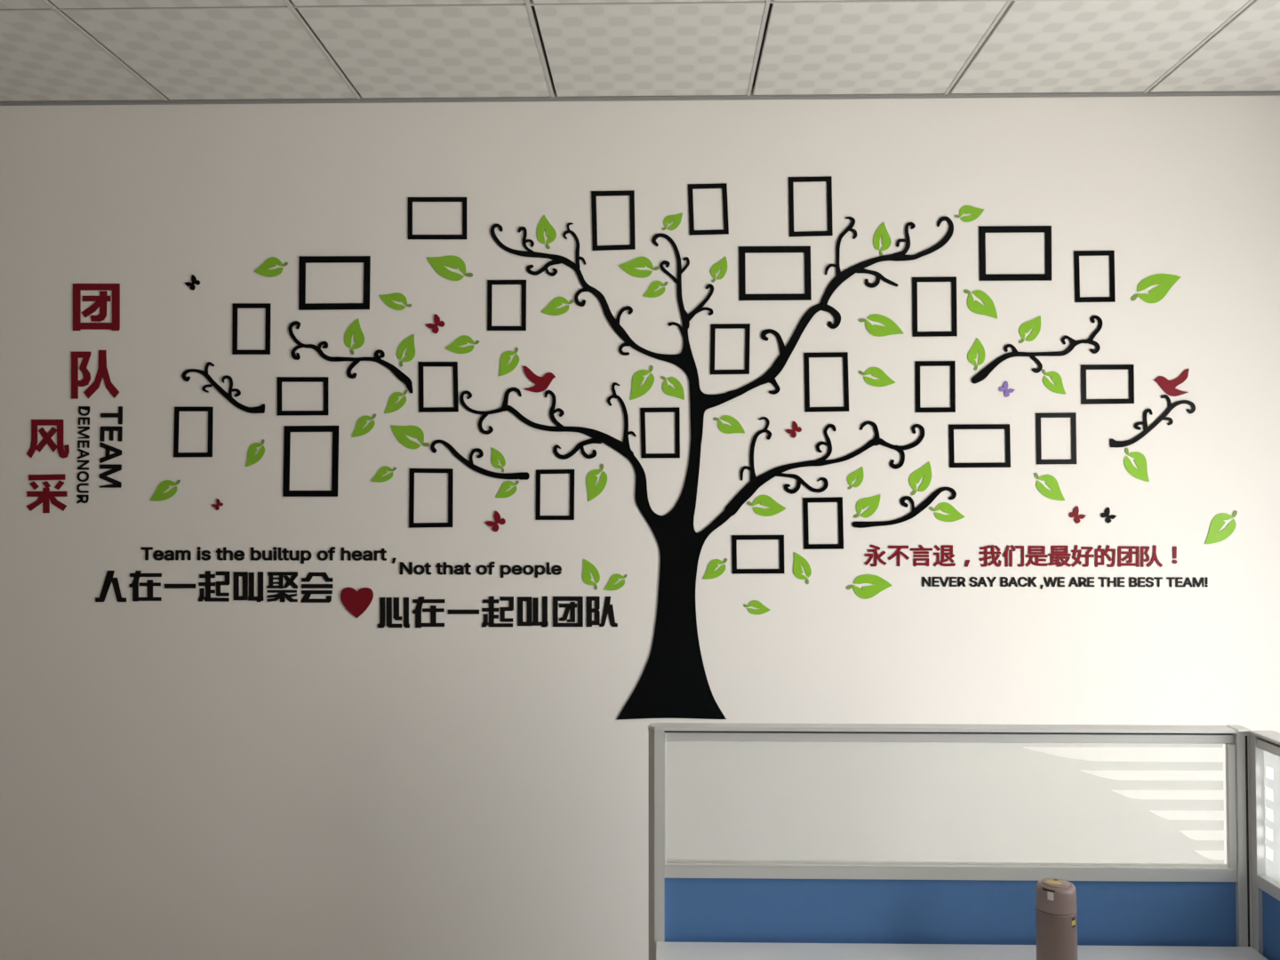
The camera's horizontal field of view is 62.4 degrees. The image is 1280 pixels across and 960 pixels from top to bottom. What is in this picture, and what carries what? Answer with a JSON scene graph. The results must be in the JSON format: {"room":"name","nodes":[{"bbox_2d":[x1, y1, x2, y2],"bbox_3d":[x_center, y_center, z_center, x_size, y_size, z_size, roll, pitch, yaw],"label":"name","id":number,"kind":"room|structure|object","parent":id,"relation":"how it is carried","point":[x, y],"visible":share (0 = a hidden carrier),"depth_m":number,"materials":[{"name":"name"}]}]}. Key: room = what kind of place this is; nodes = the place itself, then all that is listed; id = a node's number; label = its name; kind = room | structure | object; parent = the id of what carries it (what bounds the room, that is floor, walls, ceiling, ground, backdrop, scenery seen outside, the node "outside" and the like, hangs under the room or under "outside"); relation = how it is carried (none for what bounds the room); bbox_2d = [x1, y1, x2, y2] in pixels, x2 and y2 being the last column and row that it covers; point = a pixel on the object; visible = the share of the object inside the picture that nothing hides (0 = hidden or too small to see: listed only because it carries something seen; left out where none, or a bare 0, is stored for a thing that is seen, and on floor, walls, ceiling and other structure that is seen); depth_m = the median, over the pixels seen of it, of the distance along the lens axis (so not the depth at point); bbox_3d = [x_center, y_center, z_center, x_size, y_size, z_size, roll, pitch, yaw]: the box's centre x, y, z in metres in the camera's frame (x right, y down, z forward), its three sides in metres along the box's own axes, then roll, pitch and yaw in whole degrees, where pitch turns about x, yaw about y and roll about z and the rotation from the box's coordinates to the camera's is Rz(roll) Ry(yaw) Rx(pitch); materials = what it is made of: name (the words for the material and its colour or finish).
{"room":"office","nodes":[
{"label":"office","id":0,"kind":"room"},
{"bbox_2d":[0,96,1279,959],"bbox_3d":[-0.441,0.180,3.312,6.480,3.116,0.150,0,-1,1],"label":"wall","id":1,"kind":"structure","parent":0,"point":[182,777],"depth_m":3.23,"materials":[{"name":"paint"}]},
{"bbox_2d":[26,419,69,512],"bbox_3d":[-1.831,-0.043,3.270,0.133,0.290,0.003,0,-1,1],"label":"red characters","id":2,"kind":"object","parent":1,"relation":"attached to","point":[45,496],"visible":1,"depth_m":3.27,"materials":[{"name":"plastic"}]},
{"bbox_2d":[76,406,89,503],"bbox_3d":[-1.720,-0.078,3.268,0.038,0.301,0.003,0,-1,1],"label":"vertical lettering","id":3,"kind":"object","parent":1,"relation":"attached to","point":[81,497],"visible":1,"depth_m":3.27},
{"bbox_2d":[71,283,119,399],"bbox_3d":[-1.687,-0.430,3.276,0.152,0.358,0.003,0,-1,1],"label":"red characters","id":4,"kind":"object","parent":1,"relation":"attached to","point":[100,300],"visible":1,"depth_m":3.28,"materials":[{"name":"plastic"}]},
{"bbox_2d":[99,406,122,487],"bbox_3d":[-1.634,-0.102,3.267,0.070,0.252,0.003,0,-1,1],"label":"vertical lettering","id":5,"kind":"object","parent":1,"relation":"attached to","point":[116,468],"visible":1,"depth_m":3.27},
{"bbox_2d":[149,480,180,501],"bbox_3d":[-1.464,0.032,3.260,0.096,0.066,0.002,0,-1,1],"label":"leaf","id":6,"kind":"object","parent":1,"relation":"attached to","point":[158,495],"visible":1,"depth_m":3.26,"materials":[{"name":"green plastic"}]},
{"bbox_2d":[173,407,213,457],"bbox_3d":[-1.378,-0.148,3.263,0.121,0.156,0.003,0,-1,1],"label":"picture frame","id":7,"kind":"object","parent":1,"relation":"attached to","point":[176,454],"visible":1,"depth_m":3.26,"materials":[{"name":"black plastic"}]},
{"bbox_2d":[95,570,332,602],"bbox_3d":[-1.309,0.328,3.249,0.735,0.097,0.003,0,-1,1],"label":"chinese phrase","id":8,"kind":"object","parent":1,"relation":"attached to","point":[282,595],"visible":1,"depth_m":3.25,"materials":[{"name":"black plastic"}]},
{"bbox_2d":[181,361,264,413],"bbox_3d":[-1.285,-0.285,3.264,0.260,0.159,0.004,0,-1,1],"label":"mural","id":9,"kind":"object","parent":1,"relation":"attached to","point":[260,409],"visible":1,"depth_m":3.26,"materials":[{"name":"black plastic"}]},
{"bbox_2d":[232,303,271,354],"bbox_3d":[-1.200,-0.466,3.267,0.118,0.159,0.003,0,-1,1],"label":"picture frame","id":10,"kind":"object","parent":1,"relation":"attached to","point":[268,306],"visible":1,"depth_m":3.27,"materials":[{"name":"black plastic"}]},
{"bbox_2d":[245,439,264,466],"bbox_3d":[-1.184,-0.083,3.257,0.060,0.086,0.002,0,-1,1],"label":"leaf","id":11,"kind":"object","parent":1,"relation":"attached to","point":[252,460],"visible":1,"depth_m":3.26,"materials":[{"name":"green plastic"}]},
{"bbox_2d":[140,546,396,563],"bbox_3d":[-1.142,0.231,3.248,0.790,0.052,0.003,0,-1,1],"label":"wall lettering","id":12,"kind":"object","parent":1,"relation":"attached to","point":[219,551],"visible":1,"depth_m":3.25},
{"bbox_2d":[254,256,287,277],"bbox_3d":[-1.142,-0.658,3.271,0.106,0.062,0.002,0,-1,1],"label":"leaf","id":13,"kind":"object","parent":1,"relation":"attached to","point":[263,269],"visible":1,"depth_m":3.27,"materials":[{"name":"green plastic"}]},
{"bbox_2d":[277,376,328,415],"bbox_3d":[-1.039,-0.258,3.258,0.159,0.119,0.003,0,-1,1],"label":"picture frame","id":14,"kind":"object","parent":1,"relation":"attached to","point":[325,380],"visible":1,"depth_m":3.26,"materials":[{"name":"black plastic"}]},
{"bbox_2d":[282,425,339,496],"bbox_3d":[-1.011,-0.058,3.253,0.172,0.219,0.003,0,-1,1],"label":"picture frame","id":15,"kind":"object","parent":1,"relation":"attached to","point":[286,492],"visible":1,"depth_m":3.25,"materials":[{"name":"black plastic"}]},
{"bbox_2d":[298,256,370,310],"bbox_3d":[-0.942,-0.608,3.265,0.221,0.167,0.003,0,-1,1],"label":"picture frame","id":16,"kind":"object","parent":1,"relation":"attached to","point":[303,260],"visible":1,"depth_m":3.26,"materials":[{"name":"black plastic"}]},
{"bbox_2d":[288,320,413,393],"bbox_3d":[-0.891,-0.378,3.258,0.386,0.224,0.004,0,-1,1],"label":"mural","id":17,"kind":"object","parent":1,"relation":"attached to","point":[400,375],"visible":1,"depth_m":3.26,"materials":[{"name":"black plastic"}]},
{"bbox_2d":[344,319,364,354],"bbox_3d":[-0.880,-0.442,3.260,0.062,0.112,0.002,0,-1,1],"label":"leaf","id":18,"kind":"object","parent":1,"relation":"attached to","point":[355,327],"visible":1,"depth_m":3.26,"materials":[{"name":"green plastic"}]},
{"bbox_2d":[340,587,373,617],"bbox_3d":[-0.867,0.376,3.238,0.100,0.094,0.004,0,-1,1],"label":"heart","id":19,"kind":"object","parent":1,"relation":"attached to","point":[355,602],"visible":1,"depth_m":3.24,"materials":[{"name":"red plastic"}]},
{"bbox_2d":[351,413,375,437],"bbox_3d":[-0.850,-0.168,3.253,0.077,0.072,0.002,0,-1,1],"label":"leaf","id":20,"kind":"object","parent":1,"relation":"attached to","point":[358,431],"visible":1,"depth_m":3.25,"materials":[{"name":"green plastic"}]},
{"bbox_2d":[370,465,396,482],"bbox_3d":[-0.787,-0.018,3.248,0.080,0.050,0.002,0,-1,1],"label":"leaf","id":21,"kind":"object","parent":1,"relation":"attached to","point":[378,477],"visible":1,"depth_m":3.25,"materials":[{"name":"green plastic"}]},
{"bbox_2d":[384,389,407,413],"bbox_3d":[-0.751,-0.241,3.252,0.071,0.073,0.002,0,-1,1],"label":"leaf","id":22,"kind":"object","parent":1,"relation":"attached to","point":[393,399],"visible":1,"depth_m":3.25,"materials":[{"name":"green plastic"}]},
{"bbox_2d":[379,292,412,310],"bbox_3d":[-0.753,-0.550,3.260,0.101,0.054,0.002,0,-1,1],"label":"leaf","id":23,"kind":"object","parent":1,"relation":"attached to","point":[388,299],"visible":1,"depth_m":3.26,"materials":[{"name":"green plastic"}]},
{"bbox_2d":[396,334,415,367],"bbox_3d":[-0.720,-0.399,3.256,0.057,0.101,0.002,0,-1,1],"label":"leaf","id":24,"kind":"object","parent":1,"relation":"attached to","point":[408,342],"visible":1,"depth_m":3.25,"materials":[{"name":"green plastic"}]},
{"bbox_2d":[391,424,429,448],"bbox_3d":[-0.706,-0.132,3.249,0.119,0.074,0.002,0,-1,1],"label":"leaf","id":25,"kind":"object","parent":1,"relation":"attached to","point":[400,432],"visible":1,"depth_m":3.25,"materials":[{"name":"green plastic"}]},
{"bbox_2d":[408,468,453,527],"bbox_3d":[-0.641,0.055,3.242,0.134,0.182,0.003,0,-1,1],"label":"picture frame","id":26,"kind":"object","parent":1,"relation":"attached to","point":[412,524],"visible":1,"depth_m":3.24,"materials":[{"name":"black plastic"}]},
{"bbox_2d":[408,197,466,239],"bbox_3d":[-0.625,-0.807,3.264,0.184,0.132,0.003,0,-1,1],"label":"picture frame","id":27,"kind":"object","parent":1,"relation":"attached to","point":[411,200],"visible":1,"depth_m":3.26,"materials":[{"name":"black plastic"}]},
{"bbox_2d":[418,361,458,412],"bbox_3d":[-0.619,-0.286,3.250,0.124,0.155,0.003,0,-1,1],"label":"picture frame","id":28,"kind":"object","parent":1,"relation":"attached to","point":[421,409],"visible":1,"depth_m":3.25,"materials":[{"name":"black plastic"}]},
{"bbox_2d":[426,255,472,280],"bbox_3d":[-0.586,-0.652,3.259,0.144,0.079,0.002,0,-1,1],"label":"leaf","id":29,"kind":"object","parent":1,"relation":"attached to","point":[438,263],"visible":1,"depth_m":3.26,"materials":[{"name":"green plastic"}]},
{"bbox_2d":[445,335,479,353],"bbox_3d":[-0.547,-0.416,3.252,0.106,0.057,0.002,0,-1,1],"label":"leaf","id":30,"kind":"object","parent":1,"relation":"attached to","point":[454,347],"visible":1,"depth_m":3.25,"materials":[{"name":"green plastic"}]},
{"bbox_2d":[430,440,529,479],"bbox_3d":[-0.490,-0.062,3.241,0.305,0.123,0.004,0,-1,1],"label":"mural","id":31,"kind":"object","parent":1,"relation":"attached to","point":[522,476],"visible":1,"depth_m":3.24,"materials":[{"name":"black plastic"}]},
{"bbox_2d":[400,561,561,577],"bbox_3d":[-0.487,0.274,3.233,0.497,0.049,0.003,0,-1,1],"label":"wall lettering","id":32,"kind":"object","parent":1,"relation":"attached to","point":[427,565],"visible":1,"depth_m":3.23},
{"bbox_2d":[377,596,617,627],"bbox_3d":[-0.435,0.404,3.229,0.735,0.098,0.003,0,-1,1],"label":"chinese phrase","id":33,"kind":"object","parent":1,"relation":"attached to","point":[608,609],"visible":1,"depth_m":3.23,"materials":[{"name":"black plastic"}]},
{"bbox_2d":[487,280,526,330],"bbox_3d":[-0.410,-0.537,3.252,0.120,0.157,0.003,0,-1,1],"label":"picture frame","id":34,"kind":"object","parent":1,"relation":"attached to","point":[490,283],"visible":1,"depth_m":3.25,"materials":[{"name":"black plastic"}]},
{"bbox_2d":[495,480,519,497],"bbox_3d":[-0.407,0.029,3.238,0.072,0.053,0.002,0,-1,1],"label":"leaf","id":35,"kind":"object","parent":1,"relation":"attached to","point":[506,485],"visible":1,"depth_m":3.24,"materials":[{"name":"green plastic"}]},
{"bbox_2d":[498,347,519,375],"bbox_3d":[-0.402,-0.363,3.248,0.064,0.089,0.002,0,-1,1],"label":"leaf","id":36,"kind":"object","parent":1,"relation":"attached to","point":[505,358],"visible":1,"depth_m":3.25,"materials":[{"name":"green plastic"}]},
{"bbox_2d":[522,365,555,392],"bbox_3d":[-0.308,-0.309,3.244,0.101,0.082,0.004,0,-1,1],"label":"bird","id":37,"kind":"object","parent":1,"relation":"attached to","point":[542,383],"visible":1,"depth_m":3.24},
{"bbox_2d":[536,215,556,248],"bbox_3d":[-0.288,-0.763,3.256,0.061,0.106,0.002,0,-1,1],"label":"leaf","id":38,"kind":"object","parent":1,"relation":"attached to","point":[544,224],"visible":1,"depth_m":3.25,"materials":[{"name":"green plastic"}]},
{"bbox_2d":[536,469,574,519],"bbox_3d":[-0.260,0.045,3.234,0.119,0.155,0.003,0,-1,1],"label":"picture frame","id":39,"kind":"object","parent":1,"relation":"attached to","point":[539,472],"visible":1,"depth_m":3.23,"materials":[{"name":"black plastic"}]},
{"bbox_2d":[541,296,574,315],"bbox_3d":[-0.254,-0.534,3.249,0.102,0.058,0.002,0,-1,1],"label":"leaf","id":40,"kind":"object","parent":1,"relation":"attached to","point":[550,309],"visible":1,"depth_m":3.25,"materials":[{"name":"green plastic"}]},
{"bbox_2d":[582,559,599,590],"bbox_3d":[-0.149,0.287,3.226,0.054,0.095,0.002,0,-1,1],"label":"leaf","id":41,"kind":"object","parent":1,"relation":"attached to","point":[588,566],"visible":1,"depth_m":3.23,"materials":[{"name":"green plastic"}]},
{"bbox_2d":[586,464,607,501],"bbox_3d":[-0.132,0.008,3.233,0.064,0.116,0.002,0,-1,1],"label":"leaf","id":42,"kind":"object","parent":1,"relation":"attached to","point":[593,491],"visible":1,"depth_m":3.23,"materials":[{"name":"green plastic"}]},
{"bbox_2d":[591,190,635,250],"bbox_3d":[-0.082,-0.797,3.252,0.136,0.186,0.003,0,-1,1],"label":"picture frame","id":43,"kind":"object","parent":1,"relation":"attached to","point":[631,193],"visible":1,"depth_m":3.25,"materials":[{"name":"black plastic"}]},
{"bbox_2d":[618,256,659,277],"bbox_3d":[-0.003,-0.653,3.247,0.125,0.065,0.002,0,-1,1],"label":"leaf","id":44,"kind":"object","parent":1,"relation":"attached to","point":[628,267],"visible":1,"depth_m":3.25,"materials":[{"name":"green plastic"}]},
{"bbox_2d":[0,91,1279,105],"bbox_3d":[-0.442,-1.174,3.266,6.180,0.009,0.010,0,-1,1],"label":"trim","id":45,"kind":"structure","parent":1,"relation":"attached to","point":[1209,93],"depth_m":3.25,"materials":[{"name":"white metal"}]},
{"bbox_2d":[630,365,654,399],"bbox_3d":[0.007,-0.298,3.238,0.075,0.106,0.002,0,-1,1],"label":"leaf","id":46,"kind":"object","parent":1,"relation":"attached to","point":[638,378],"visible":1,"depth_m":3.24,"materials":[{"name":"green plastic"}]},
{"bbox_2d":[643,280,668,297],"bbox_3d":[0.048,-0.585,3.244,0.077,0.052,0.002,0,-1,1],"label":"leaf","id":47,"kind":"object","parent":1,"relation":"attached to","point":[650,292],"visible":1,"depth_m":3.24,"materials":[{"name":"green plastic"}]},
{"bbox_2d":[640,407,679,458],"bbox_3d":[0.061,-0.144,3.232,0.121,0.155,0.003,0,-1,1],"label":"picture frame","id":48,"kind":"object","parent":1,"relation":"attached to","point":[676,410],"visible":1,"depth_m":3.23,"materials":[{"name":"black plastic"}]},
{"bbox_2d":[661,376,684,399],"bbox_3d":[0.100,-0.281,3.236,0.072,0.073,0.002,0,-1,1],"label":"leaf","id":49,"kind":"object","parent":1,"relation":"attached to","point":[669,390],"visible":1,"depth_m":3.23,"materials":[{"name":"green plastic"}]},
{"bbox_2d":[459,216,953,719],"bbox_3d":[0.202,-0.039,3.226,1.511,1.533,0.004,0,-1,1],"label":"tree wall decal","id":50,"kind":"object","parent":1,"relation":"attached to","point":[673,683],"visible":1,"depth_m":3.22,"materials":[{"name":"black plastic"}]},
{"bbox_2d":[688,183,728,235],"bbox_3d":[0.210,-0.831,3.247,0.126,0.159,0.003,0,-1,1],"label":"picture frame","id":51,"kind":"object","parent":1,"relation":"attached to","point":[724,186],"visible":1,"depth_m":3.25,"materials":[{"name":"black plastic"}]},
{"bbox_2d":[703,558,727,579],"bbox_3d":[0.228,0.270,3.219,0.075,0.064,0.002,0,-1,1],"label":"leaf","id":52,"kind":"object","parent":1,"relation":"attached to","point":[714,564],"visible":1,"depth_m":3.22,"materials":[{"name":"green plastic"}]},
{"bbox_2d":[710,256,727,282],"bbox_3d":[0.242,-0.645,3.242,0.052,0.080,0.002,0,-1,1],"label":"leaf","id":53,"kind":"object","parent":1,"relation":"attached to","point":[723,263],"visible":1,"depth_m":3.24,"materials":[{"name":"green plastic"}]},
{"bbox_2d":[713,415,744,433],"bbox_3d":[0.272,-0.170,3.229,0.097,0.057,0.002,0,-1,1],"label":"leaf","id":54,"kind":"object","parent":1,"relation":"attached to","point":[737,428],"visible":1,"depth_m":3.23,"materials":[{"name":"green plastic"}]},
{"bbox_2d":[710,323,750,374],"bbox_3d":[0.275,-0.400,3.234,0.122,0.155,0.003,0,-1,1],"label":"picture frame","id":55,"kind":"object","parent":1,"relation":"attached to","point":[747,326],"visible":1,"depth_m":3.23,"materials":[{"name":"black plastic"}]},
{"bbox_2d":[731,535,783,573],"bbox_3d":[0.359,0.226,3.217,0.159,0.118,0.003,0,-1,1],"label":"picture frame","id":56,"kind":"object","parent":1,"relation":"attached to","point":[734,538],"visible":1,"depth_m":3.21,"materials":[{"name":"black plastic"}]},
{"bbox_2d":[746,495,785,516],"bbox_3d":[0.386,0.077,3.220,0.120,0.065,0.002,0,-1,1],"label":"leaf","id":57,"kind":"object","parent":1,"relation":"attached to","point":[775,508],"visible":1,"depth_m":3.22,"materials":[{"name":"green plastic"}]},
{"bbox_2d":[738,246,811,300],"bbox_3d":[0.413,-0.633,3.237,0.221,0.167,0.003,0,-1,1],"label":"picture frame","id":58,"kind":"object","parent":1,"relation":"attached to","point":[742,250],"visible":1,"depth_m":3.24,"materials":[{"name":"black plastic"}]},
{"bbox_2d":[792,552,811,583],"bbox_3d":[0.493,0.268,3.213,0.055,0.098,0.002,0,-1,1],"label":"leaf","id":59,"kind":"object","parent":1,"relation":"attached to","point":[798,559],"visible":1,"depth_m":3.21,"materials":[{"name":"green plastic"}]},
{"bbox_2d":[788,176,832,236],"bbox_3d":[0.522,-0.838,3.240,0.134,0.185,0.003,0,-1,1],"label":"picture frame","id":60,"kind":"object","parent":1,"relation":"attached to","point":[828,179],"visible":1,"depth_m":3.24,"materials":[{"name":"black plastic"}]},
{"bbox_2d":[802,496,843,549],"bbox_3d":[0.557,0.131,3.215,0.123,0.158,0.003,0,-1,1],"label":"picture frame","id":61,"kind":"object","parent":1,"relation":"attached to","point":[839,500],"visible":1,"depth_m":3.21,"materials":[{"name":"black plastic"}]},
{"bbox_2d":[803,352,848,412],"bbox_3d":[0.569,-0.298,3.226,0.137,0.182,0.003,0,-1,1],"label":"picture frame","id":62,"kind":"object","parent":1,"relation":"attached to","point":[844,355],"visible":1,"depth_m":3.23,"materials":[{"name":"black plastic"}]},
{"bbox_2d":[853,494,880,518],"bbox_3d":[0.690,0.079,3.214,0.081,0.072,0.002,0,-1,1],"label":"leaf","id":63,"kind":"object","parent":1,"relation":"attached to","point":[874,500],"visible":1,"depth_m":3.21,"materials":[{"name":"green plastic"}]},
{"bbox_2d":[846,574,892,599],"bbox_3d":[0.695,0.323,3.208,0.140,0.075,0.002,0,-1,1],"label":"leaf","id":64,"kind":"object","parent":1,"relation":"attached to","point":[880,584],"visible":1,"depth_m":3.21,"materials":[{"name":"green plastic"}]},
{"bbox_2d":[858,367,895,386],"bbox_3d":[0.723,-0.314,3.223,0.111,0.061,0.002,0,-1,1],"label":"leaf","id":65,"kind":"object","parent":1,"relation":"attached to","point":[884,380],"visible":1,"depth_m":3.22,"materials":[{"name":"green plastic"}]},
{"bbox_2d":[858,313,903,336],"bbox_3d":[0.736,-0.472,3.227,0.137,0.069,0.002,0,-1,1],"label":"leaf","id":66,"kind":"object","parent":1,"relation":"attached to","point":[892,328],"visible":1,"depth_m":3.23,"materials":[{"name":"green plastic"}]},
{"bbox_2d":[872,222,891,255],"bbox_3d":[0.740,-0.736,3.233,0.055,0.105,0.002,0,-1,1],"label":"leaf","id":67,"kind":"object","parent":1,"relation":"attached to","point":[882,230],"visible":1,"depth_m":3.23,"materials":[{"name":"green plastic"}]},
{"bbox_2d":[852,487,956,527],"bbox_3d":[0.802,0.083,3.211,0.315,0.125,0.004,0,-1,1],"label":"mural","id":68,"kind":"object","parent":1,"relation":"attached to","point":[926,502],"visible":1,"depth_m":3.21,"materials":[{"name":"black plastic"}]},
{"bbox_2d":[908,461,931,495],"bbox_3d":[0.851,-0.005,3.213,0.069,0.104,0.002,0,-1,1],"label":"leaf","id":69,"kind":"object","parent":1,"relation":"attached to","point":[925,470],"visible":1,"depth_m":3.21,"materials":[{"name":"green plastic"}]},
{"bbox_2d":[912,276,957,336],"bbox_3d":[0.898,-0.528,3.224,0.135,0.183,0.003,0,-1,1],"label":"picture frame","id":70,"kind":"object","parent":1,"relation":"attached to","point":[953,279],"visible":1,"depth_m":3.22,"materials":[{"name":"black plastic"}]},
{"bbox_2d":[914,360,955,412],"bbox_3d":[0.898,-0.284,3.218,0.121,0.157,0.003,0,-1,1],"label":"picture frame","id":71,"kind":"object","parent":1,"relation":"attached to","point":[917,364],"visible":1,"depth_m":3.22,"materials":[{"name":"black plastic"}]},
{"bbox_2d":[928,502,964,521],"bbox_3d":[0.932,0.098,3.208,0.108,0.060,0.002,0,-1,1],"label":"leaf","id":72,"kind":"object","parent":1,"relation":"attached to","point":[955,515],"visible":1,"depth_m":3.21,"materials":[{"name":"green plastic"}]},
{"bbox_2d":[954,205,983,222],"bbox_3d":[1.006,-0.813,3.230,0.090,0.051,0.002,0,-1,1],"label":"leaf","id":73,"kind":"object","parent":1,"relation":"attached to","point":[976,212],"visible":1,"depth_m":3.23,"materials":[{"name":"green plastic"}]},
{"bbox_2d":[967,337,984,370],"bbox_3d":[1.023,-0.383,3.219,0.054,0.100,0.002,0,-1,1],"label":"leaf","id":74,"kind":"object","parent":1,"relation":"attached to","point":[978,347],"visible":1,"depth_m":3.22,"materials":[{"name":"green plastic"}]},
{"bbox_2d":[948,424,1010,467],"bbox_3d":[1.031,-0.103,3.211,0.186,0.132,0.003,0,-1,1],"label":"picture frame","id":75,"kind":"object","parent":1,"relation":"attached to","point":[951,427],"visible":1,"depth_m":3.21,"materials":[{"name":"black plastic"}]},
{"bbox_2d":[963,289,997,319],"bbox_3d":[1.037,-0.535,3.222,0.100,0.090,0.002,0,-1,1],"label":"leaf","id":76,"kind":"object","parent":1,"relation":"attached to","point":[975,307],"visible":1,"depth_m":3.22,"materials":[{"name":"green plastic"}]},
{"bbox_2d":[978,225,1051,280],"bbox_3d":[1.144,-0.691,3.224,0.220,0.167,0.003,0,-1,1],"label":"picture frame","id":77,"kind":"object","parent":1,"relation":"attached to","point":[982,229],"visible":1,"depth_m":3.22,"materials":[{"name":"black plastic"}]},
{"bbox_2d":[864,544,1176,567],"bbox_3d":[1.150,0.229,3.200,0.939,0.067,0.003,0,-1,1],"label":"chinese slogan","id":78,"kind":"object","parent":1,"relation":"attached to","point":[1055,556],"visible":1,"depth_m":3.20,"materials":[{"name":"red plastic"}]},
{"bbox_2d":[1018,315,1040,343],"bbox_3d":[1.186,-0.458,3.217,0.067,0.084,0.002,0,-1,1],"label":"leaf","id":79,"kind":"object","parent":1,"relation":"attached to","point":[1035,324],"visible":1,"depth_m":3.22,"materials":[{"name":"green plastic"}]},
{"bbox_2d":[971,315,1102,383],"bbox_3d":[1.206,-0.397,3.214,0.396,0.207,0.004,0,-1,1],"label":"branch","id":80,"kind":"object","parent":1,"relation":"attached to","point":[982,374],"visible":1,"depth_m":3.21,"materials":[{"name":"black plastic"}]},
{"bbox_2d":[1033,472,1064,500],"bbox_3d":[1.241,0.020,3.204,0.093,0.084,0.002,0,-1,1],"label":"leaf","id":81,"kind":"object","parent":1,"relation":"attached to","point":[1052,483],"visible":1,"depth_m":3.20,"materials":[{"name":"green plastic"}]},
{"bbox_2d":[1041,368,1065,393],"bbox_3d":[1.257,-0.298,3.212,0.072,0.076,0.002,0,-1,1],"label":"leaf","id":82,"kind":"object","parent":1,"relation":"attached to","point":[1058,388],"visible":1,"depth_m":3.21,"materials":[{"name":"green plastic"}]},
{"bbox_2d":[1035,412,1076,464],"bbox_3d":[1.262,-0.126,3.207,0.121,0.157,0.003,0,-1,1],"label":"picture frame","id":83,"kind":"object","parent":1,"relation":"attached to","point":[1038,415],"visible":1,"depth_m":3.21,"materials":[{"name":"black plastic"}]},
{"bbox_2d":[921,576,1207,589],"bbox_3d":[1.282,0.311,3.195,0.855,0.036,0.003,0,-1,1],"label":"wall lettering","id":84,"kind":"object","parent":1,"relation":"attached to","point":[1195,581],"visible":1,"depth_m":3.19},
{"bbox_2d":[1073,250,1115,302],"bbox_3d":[1.382,-0.619,3.217,0.123,0.158,0.003,0,-1,1],"label":"picture frame","id":85,"kind":"object","parent":1,"relation":"attached to","point":[1076,253],"visible":1,"depth_m":3.21,"materials":[{"name":"black plastic"}]},
{"bbox_2d":[1080,364,1134,404],"bbox_3d":[1.417,-0.290,3.208,0.158,0.120,0.003,0,-1,1],"label":"picture frame","id":86,"kind":"object","parent":1,"relation":"attached to","point":[1084,367],"visible":1,"depth_m":3.21,"materials":[{"name":"black plastic"}]},
{"bbox_2d":[1123,448,1149,481],"bbox_3d":[1.502,-0.046,3.200,0.076,0.103,0.002,0,-1,1],"label":"leaf","id":87,"kind":"object","parent":1,"relation":"attached to","point":[1140,461],"visible":1,"depth_m":3.20,"materials":[{"name":"green plastic"}]},
{"bbox_2d":[1109,394,1195,447],"bbox_3d":[1.551,-0.178,3.201,0.258,0.160,0.004,0,-1,1],"label":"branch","id":88,"kind":"object","parent":1,"relation":"attached to","point":[1113,443],"visible":1,"depth_m":3.20,"materials":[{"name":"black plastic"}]},
{"bbox_2d":[1130,273,1180,303],"bbox_3d":[1.567,-0.582,3.212,0.151,0.090,0.002,0,-1,1],"label":"leaf","id":89,"kind":"object","parent":1,"relation":"attached to","point":[1166,282],"visible":1,"depth_m":3.21,"materials":[{"name":"green plastic"}]},
{"bbox_2d":[1153,368,1189,396],"bbox_3d":[1.609,-0.295,3.203,0.106,0.084,0.004,0,-1,1],"label":"bird","id":90,"kind":"object","parent":1,"relation":"attached to","point":[1167,386],"visible":1,"depth_m":3.20},
{"bbox_2d":[1204,510,1237,543],"bbox_3d":[1.751,0.142,3.190,0.099,0.102,0.002,0,-1,1],"label":"leaf","id":91,"kind":"object","parent":1,"relation":"attached to","point":[1214,536],"visible":1,"depth_m":3.19,"materials":[{"name":"green plastic"}]},
{"bbox_2d":[0,0,1279,102],"bbox_3d":[-0.524,-1.377,-0.640,6.480,0.201,8.130,0,-1,1],"label":"ceiling","id":92,"kind":"structure","parent":0,"point":[51,50],"depth_m":2.88,"materials":[{"name":"grey tile"}]},
{"bbox_3d":[-0.524,1.687,-0.717,6.480,0.100,8.130,0,-1,1],"label":"floor","id":93,"kind":"structure","parent":0,"visible":0},
{"bbox_2d":[648,722,1252,959],"bbox_3d":[0.631,1.109,2.172,1.229,1.202,0.049,0,-1,1],"label":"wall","id":94,"kind":"structure","parent":93,"relation":"on","point":[874,902],"depth_m":2.17,"materials":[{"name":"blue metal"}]},
{"bbox_2d":[656,941,1268,959],"bbox_3d":[0.627,1.318,1.799,1.204,0.765,0.689,0,-1,1],"label":"desk","id":95,"kind":"object","parent":93,"relation":"on","point":[665,950],"visible":1,"depth_m":2.11,"materials":[{"name":"white laminate"}]},
{"bbox_2d":[1035,878,1077,959],"bbox_3d":[0.754,0.833,1.914,0.070,0.210,0.070,0,-1,1],"label":"flask","id":96,"kind":"object","parent":95,"relation":"on","point":[1056,908],"visible":1,"depth_m":1.89,"materials":[{"name":"pink paint"}]},
{"bbox_2d":[1248,730,1279,959],"bbox_3d":[1.247,1.092,1.490,0.049,1.201,1.290,0,-1,1],"label":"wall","id":97,"kind":"structure","parent":93,"relation":"on","point":[1264,746],"depth_m":2.12,"materials":[{"name":"white glass"}]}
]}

